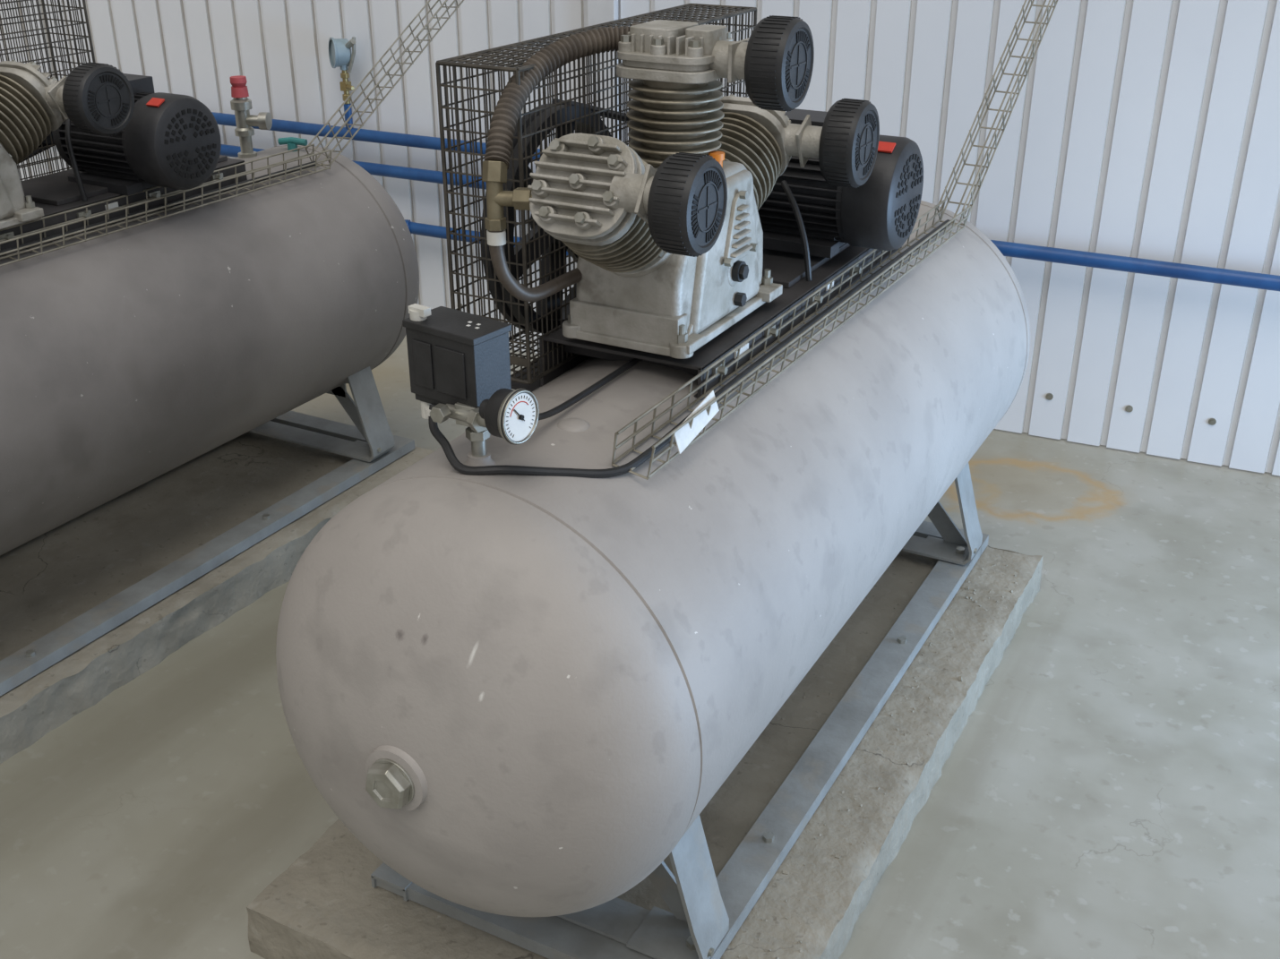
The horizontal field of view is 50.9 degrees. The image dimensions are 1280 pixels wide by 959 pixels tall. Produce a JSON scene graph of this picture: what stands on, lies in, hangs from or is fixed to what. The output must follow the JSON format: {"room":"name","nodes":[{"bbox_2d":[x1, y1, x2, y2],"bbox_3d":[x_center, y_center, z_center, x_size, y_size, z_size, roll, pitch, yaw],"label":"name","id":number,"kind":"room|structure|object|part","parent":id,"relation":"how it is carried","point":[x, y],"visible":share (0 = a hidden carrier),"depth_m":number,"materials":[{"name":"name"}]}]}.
{"room":"plant room","nodes":[
{"label":"plant room","id":0,"kind":"room"},
{"bbox_2d":[0,335,1279,958],"bbox_3d":[-0.291,0.762,2.100,8.400,0.100,5.463,13,29,25],"label":"floor","id":1,"kind":"structure","parent":0,"point":[1111,790],"depth_m":2.46,"materials":[{"name":"concrete"}]},
{"bbox_2d":[0,431,435,765],"bbox_3d":[-1.304,0.241,2.955,0.764,0.094,1.865,13,29,25],"label":"concrete plinth","id":2,"kind":"object","parent":1,"relation":"on","point":[49,580],"visible":0.53,"depth_m":2.98,"materials":[{"name":"grey concrete"}]},
{"bbox_2d":[0,0,463,696],"bbox_3d":[-1.044,-0.507,2.979,0.601,1.226,2.613,13,29,25],"label":"air compressor","id":3,"kind":"object","parent":2,"relation":"on","point":[167,299],"visible":1,"depth_m":2.73,"materials":[{"name":"metal"}]},
{"bbox_3d":[-1.085,-0.725,2.775,0.424,0.210,0.190,13,29,25],"label":"electric motor","id":4,"kind":"part","parent":3,"relation":"part of","materials":[{"name":"black paint"}]},
{"bbox_3d":[-1.184,0.036,2.956,0.540,0.269,1.530,13,29,25],"label":"support frame","id":5,"kind":"part","parent":3,"relation":"part of","materials":[{"name":"paint"}]},
{"bbox_3d":[-1.201,-0.251,2.784,0.601,0.614,1.919,13,29,25],"label":"receiver tank","id":6,"kind":"part","parent":3,"relation":"part of","materials":[{"name":"grey metal"}]},
{"bbox_2d":[0,0,463,266],"bbox_3d":[-0.855,-0.878,2.914,0.118,0.476,2.253,12,28,24],"label":"cable tray","id":7,"kind":"object","parent":3,"relation":"on","point":[125,200],"depth_m":2.67,"materials":[{"name":"grey metal"}]},
{"bbox_3d":[-0.832,-0.800,3.225,0.070,0.044,0.023,6,26,12],"label":"drain tap handle","id":8,"kind":"part","parent":3,"relation":"part of","materials":[{"name":"teal plastic"}]},
{"bbox_2d":[246,544,1044,958],"bbox_3d":[0.151,0.444,2.528,0.812,0.100,1.687,13,29,25],"label":"concrete plinth","id":9,"kind":"object","parent":1,"relation":"on","point":[325,905],"visible":0.37,"depth_m":2.21,"materials":[{"name":"grey concrete"}]},
{"bbox_2d":[275,0,1058,958],"bbox_3d":[0.321,-0.387,2.441,0.601,1.478,2.583,13,29,25],"label":"air compressor","id":10,"kind":"object","parent":9,"relation":"on","point":[522,667],"visible":1,"depth_m":1.75,"materials":[{"name":"metal"}]},
{"bbox_2d":[402,306,537,445],"bbox_3d":[-0.190,-0.125,1.584,0.090,0.107,0.209,-21,33,-36],"label":"switch","id":11,"kind":"object","parent":10,"relation":"attached to","point":[459,365],"depth_m":1.58,"materials":[{"name":"black plastic"}]},
{"bbox_2d":[465,321,481,328],"bbox_3d":[-0.196,-0.181,1.578,0.025,0.001,0.014,18,31,32],"label":"switch","id":12,"kind":"object","parent":10,"relation":"attached to","point":[468,324],"depth_m":1.58,"materials":[{"name":"plastic"}]},
{"bbox_2d":[429,388,539,457],"bbox_3d":[-0.180,-0.065,1.569,0.134,0.116,0.064,22,33,38],"label":"pressure gauge","id":13,"kind":"object","parent":10,"relation":"attached to","point":[511,416],"depth_m":1.56,"materials":[{"name":"metal"}]},
{"bbox_3d":[0.189,0.264,2.485,0.540,0.269,1.530,13,29,25],"label":"support frame","id":14,"kind":"part","parent":10,"relation":"part of","materials":[{"name":"paint"}]},
{"bbox_2d":[611,0,1058,480],"bbox_3d":[0.532,-0.758,2.363,0.077,0.740,2.221,14,29,26],"label":"cable tray","id":15,"kind":"object","parent":10,"relation":"on","point":[877,178],"depth_m":1.99,"materials":[{"name":"grey metal"}]},
{"bbox_3d":[0.258,-0.522,2.309,0.424,0.210,0.190,13,29,25],"label":"electric motor","id":16,"kind":"part","parent":10,"relation":"part of","materials":[{"name":"black paint"}]},
{"bbox_2d":[0,0,1279,476],"bbox_3d":[0.816,-1.445,3.327,8.268,2.794,0.011,11,28,22],"label":"wall","id":17,"kind":"structure","parent":0,"point":[1142,129],"depth_m":3.57,"materials":[{"name":"white metal"}]},
{"bbox_2d":[211,103,540,161],"bbox_3d":[-1.377,-1.195,4.478,3.410,0.185,0.038,11,28,22],"label":"pipe","id":18,"kind":"object","parent":17,"relation":"attached to","point":[422,141],"visible":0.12,"depth_m":4.26,"materials":[{"name":"metal"}]},
{"bbox_2d":[328,36,355,103],"bbox_3d":[-0.925,-1.282,4.210,0.069,0.206,0.113,-11,28,-22],"label":"pressure gauge","id":19,"kind":"object","parent":18,"relation":"on","point":[340,55],"visible":0.98,"depth_m":4.18,"materials":[{"name":"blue metal"}]},
{"bbox_2d":[344,36,355,72],"bbox_3d":[-0.894,-1.317,4.168,0.046,0.108,0.023,23,34,39],"label":"dial","id":20,"kind":"object","parent":19,"relation":"on","point":[349,57],"depth_m":4.17,"materials":[{"name":"metal"}]},
{"bbox_2d":[404,219,571,257],"bbox_3d":[-0.372,-0.712,4.195,1.175,0.106,0.162,8,27,16],"label":"pipe","id":21,"kind":"object","parent":17,"relation":"attached to","point":[415,228],"visible":0.21,"depth_m":4.29,"materials":[{"name":"metal"}]},
{"bbox_2d":[587,0,618,139],"bbox_3d":[-0.105,-1.617,3.689,0.085,2.750,0.030,11,28,22],"label":"trim","id":22,"kind":"structure","parent":17,"relation":"attached to","point":[598,11],"depth_m":3.84,"materials":[{"name":"white metal"}]},
{"bbox_2d":[220,144,1279,291],"bbox_3d":[0.666,-0.677,3.694,7.900,0.130,0.038,11,28,22],"label":"pipe","id":23,"kind":"object","parent":17,"relation":"attached to","point":[1030,252],"visible":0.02,"depth_m":3.47,"materials":[{"name":"metal"}]}
]}

